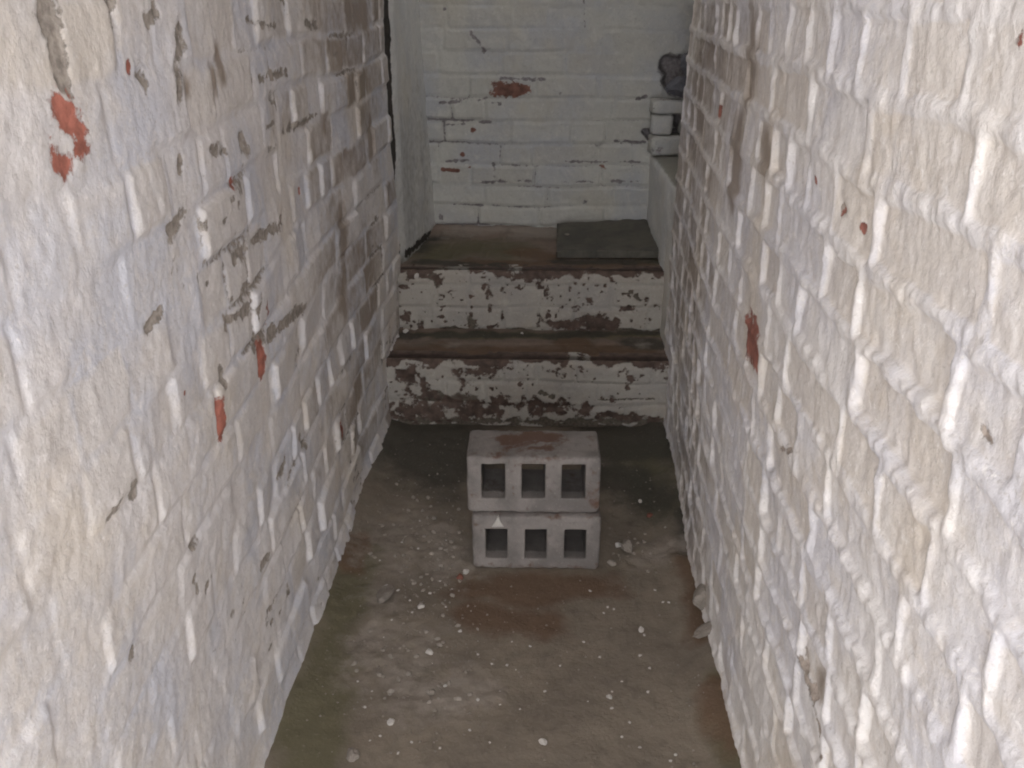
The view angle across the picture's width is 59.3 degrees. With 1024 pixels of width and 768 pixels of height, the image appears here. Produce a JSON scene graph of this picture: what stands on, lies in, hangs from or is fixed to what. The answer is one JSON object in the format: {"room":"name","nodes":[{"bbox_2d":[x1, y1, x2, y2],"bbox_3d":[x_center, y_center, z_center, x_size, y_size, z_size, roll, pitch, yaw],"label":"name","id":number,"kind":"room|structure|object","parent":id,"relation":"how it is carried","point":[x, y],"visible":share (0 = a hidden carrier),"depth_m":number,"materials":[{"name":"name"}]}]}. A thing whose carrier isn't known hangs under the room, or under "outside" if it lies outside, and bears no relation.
{"room":"underground passage","nodes":[
{"label":"underground passage","id":0,"kind":"room"},
{"bbox_2d":[0,0,400,767],"bbox_3d":[-0.523,-0.269,1.126,0.278,2.160,3.248,1,23,2],"label":"wall","id":1,"kind":"structure","parent":0,"point":[200,258],"depth_m":1.11,"materials":[{"name":"white brick"}]},
{"bbox_2d":[383,0,435,262],"bbox_3d":[-0.435,-1.221,2.796,0.304,1.740,0.528,1,23,2],"label":"wall","id":2,"kind":"structure","parent":0,"point":[410,152],"depth_m":2.92,"materials":[{"name":"grey paint"}]},
{"bbox_2d":[264,419,740,767],"bbox_3d":[-0.028,0.896,1.163,1.020,0.182,3.620,1,23,2],"label":"floor","id":3,"kind":"structure","parent":0,"point":[566,718],"depth_m":1.83,"materials":[{"name":"brown concrete"}]},
{"bbox_2d":[347,747,359,761],"bbox_3d":[-0.276,0.643,1.563,0.025,0.016,0.027,-8,25,-18],"label":"stone","id":4,"kind":"object","parent":3,"relation":"on","point":[353,754],"visible":1,"depth_m":1.56,"materials":[{"name":"grey stone"}]},
{"bbox_2d":[376,584,394,602],"bbox_3d":[-0.280,0.461,1.980,0.040,0.019,0.067,6,24,13],"label":"stone","id":5,"kind":"object","parent":3,"relation":"on","point":[385,592],"visible":1,"depth_m":1.97,"materials":[{"name":"grey stone"}]},
{"bbox_2d":[387,718,394,725],"bbox_3d":[-0.221,0.615,1.639,0.014,0.007,0.018,4,24,9],"label":"flake","id":6,"kind":"object","parent":3,"relation":"on","point":[390,721],"visible":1,"depth_m":1.64,"materials":[{"name":"white paint"}]},
{"bbox_2d":[425,648,432,654],"bbox_3d":[-0.166,0.540,1.814,0.018,0.009,0.014,14,27,30],"label":"flake","id":7,"kind":"object","parent":3,"relation":"on","point":[428,651],"visible":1,"depth_m":1.81,"materials":[{"name":"white paint"}]},
{"bbox_2d":[456,573,462,579],"bbox_3d":[-0.119,0.439,2.046,0.016,0.015,0.018,-16,28,-32],"label":"chip","id":8,"kind":"object","parent":3,"relation":"on","point":[460,576],"visible":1,"depth_m":2.04,"materials":[{"name":"red brick"}]},
{"bbox_2d":[306,439,709,767],"bbox_3d":[-0.007,0.468,1.973,0.760,0.023,1.555,1,23,2],"label":"grit","id":9,"kind":"object","parent":3,"relation":"on","point":[693,763],"visible":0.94,"depth_m":1.88,"materials":[{"name":"grey gravel"}]},
{"bbox_2d":[386,224,669,426],"bbox_3d":[0.056,-0.213,3.042,0.873,0.474,0.785,1,23,2],"label":"brick steps","id":10,"kind":"structure","parent":3,"relation":"on","point":[590,352],"depth_m":2.84,"materials":[{"name":"white paint"}]},
{"bbox_2d":[556,219,658,257],"bbox_3d":[0.322,-0.513,3.131,0.362,0.048,0.398,1,23,2],"label":"stone slab","id":11,"kind":"object","parent":10,"relation":"on","point":[624,238],"visible":0.99,"depth_m":3.05,"materials":[{"name":"stone"}]},
{"bbox_2d":[472,507,600,568],"bbox_3d":[0.057,0.335,2.115,0.293,0.143,0.142,0,23,1],"label":"block","id":12,"kind":"object","parent":3,"relation":"on","point":[561,539],"visible":0.72,"depth_m":2.06,"materials":[{"name":"grey concrete"}]},
{"bbox_2d":[492,515,503,526],"bbox_3d":[-0.032,0.308,2.025,0.028,0.030,0.006,1,23,2],"label":"flake","id":13,"kind":"object","parent":12,"relation":"attached to","point":[497,523],"visible":1,"depth_m":2.02,"materials":[{"name":"white paint"}]},
{"bbox_2d":[467,430,600,512],"bbox_3d":[0.049,0.199,2.071,0.299,0.143,0.143,0,23,1],"label":"block","id":14,"kind":"object","parent":12,"relation":"on","point":[552,488],"visible":1,"depth_m":2.02,"materials":[{"name":"grey concrete"}]},
{"bbox_2d":[538,738,546,744],"bbox_3d":[0.055,0.633,1.592,0.015,0.010,0.019,-8,25,-17],"label":"flake","id":15,"kind":"object","parent":3,"relation":"on","point":[542,741],"visible":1,"depth_m":1.59,"materials":[{"name":"white paint"}]},
{"bbox_2d":[607,560,615,565],"bbox_3d":[0.232,0.416,2.096,0.019,0.014,0.023,-11,26,-24],"label":"stone","id":16,"kind":"object","parent":3,"relation":"on","point":[610,562],"visible":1,"depth_m":2.09,"materials":[{"name":"grey stone"}]},
{"bbox_2d":[621,538,632,553],"bbox_3d":[0.273,0.386,2.138,0.028,0.036,0.041,6,24,13],"label":"stone","id":17,"kind":"object","parent":3,"relation":"on","point":[627,544],"visible":1,"depth_m":2.13,"materials":[{"name":"grey stone"}]},
{"bbox_2d":[692,584,705,609],"bbox_3d":[0.411,0.449,1.927,0.040,0.043,0.090,13,27,27],"label":"lump","id":18,"kind":"object","parent":3,"relation":"on","point":[699,596],"visible":0.6,"depth_m":1.90,"materials":[{"name":"grey stone"}]},
{"bbox_2d":[692,621,711,638],"bbox_3d":[0.399,0.500,1.836,0.079,0.023,0.028,-14,27,-30],"label":"lump","id":19,"kind":"object","parent":3,"relation":"on","point":[703,630],"visible":0.73,"depth_m":1.82,"materials":[{"name":"grey stone"}]},
{"bbox_2d":[419,0,693,227],"bbox_3d":[0.419,-1.169,3.193,1.870,2.150,0.315,1,23,2],"label":"wall","id":20,"kind":"structure","parent":0,"point":[538,113],"depth_m":3.12,"materials":[{"name":"white brick"}]},
{"bbox_2d":[647,155,678,345],"bbox_3d":[0.858,-0.348,3.013,0.763,0.746,0.697,1,23,2],"label":"wall ledge","id":21,"kind":"object","parent":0,"point":[662,185],"visible":0.26,"depth_m":2.87,"materials":[{"name":"grey paint"}]},
{"bbox_2d":[647,133,679,155],"bbox_3d":[0.541,-0.827,3.103,0.137,0.068,0.092,0,23,-1],"label":"brick","id":22,"kind":"object","parent":21,"relation":"on","point":[658,145],"visible":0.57,"depth_m":3.06,"materials":[{"name":"white brick"}]},
{"bbox_2d":[650,113,672,134],"bbox_3d":[0.510,-0.892,3.079,0.076,0.068,0.083,3,24,6],"label":"brick","id":23,"kind":"object","parent":22,"relation":"on","point":[661,124],"visible":0.93,"depth_m":3.04,"materials":[{"name":"white brick"}]},
{"bbox_2d":[649,98,682,113],"bbox_3d":[0.547,-0.944,3.054,0.153,0.047,0.089,0,23,1],"label":"brick","id":24,"kind":"object","parent":23,"relation":"on","point":[658,105],"visible":0.64,"depth_m":3.02,"materials":[{"name":"white brick"}]},
{"bbox_2d":[665,76,685,97],"bbox_3d":[0.587,-0.997,3.029,0.147,0.075,0.095,-6,24,-14],"label":"clinker","id":25,"kind":"object","parent":24,"relation":"on","point":[676,86],"visible":0.41,"depth_m":3.00,"materials":[{"name":"grey stone"}]},
{"bbox_2d":[680,52,687,75],"bbox_3d":[0.599,-1.067,3.001,0.075,0.081,0.123,10,25,21],"label":"clinker","id":26,"kind":"object","parent":25,"relation":"on","point":[683,65],"visible":0.39,"depth_m":2.96,"materials":[{"name":"grey stone"}]},
{"bbox_2d":[677,120,680,132],"bbox_3d":[0.597,-0.878,3.079,0.043,0.042,0.064,-6,24,-14],"label":"brick","id":27,"kind":"object","parent":22,"relation":"on","point":[679,123],"visible":0.16,"depth_m":3.08,"materials":[{"name":"grey brick"}]},
{"bbox_2d":[663,0,1023,767],"bbox_3d":[0.504,-0.228,1.029,0.324,2.160,3.100,1,23,2],"label":"wall","id":28,"kind":"structure","parent":0,"point":[843,422],"depth_m":0.92,"materials":[{"name":"white brick"}]}
]}

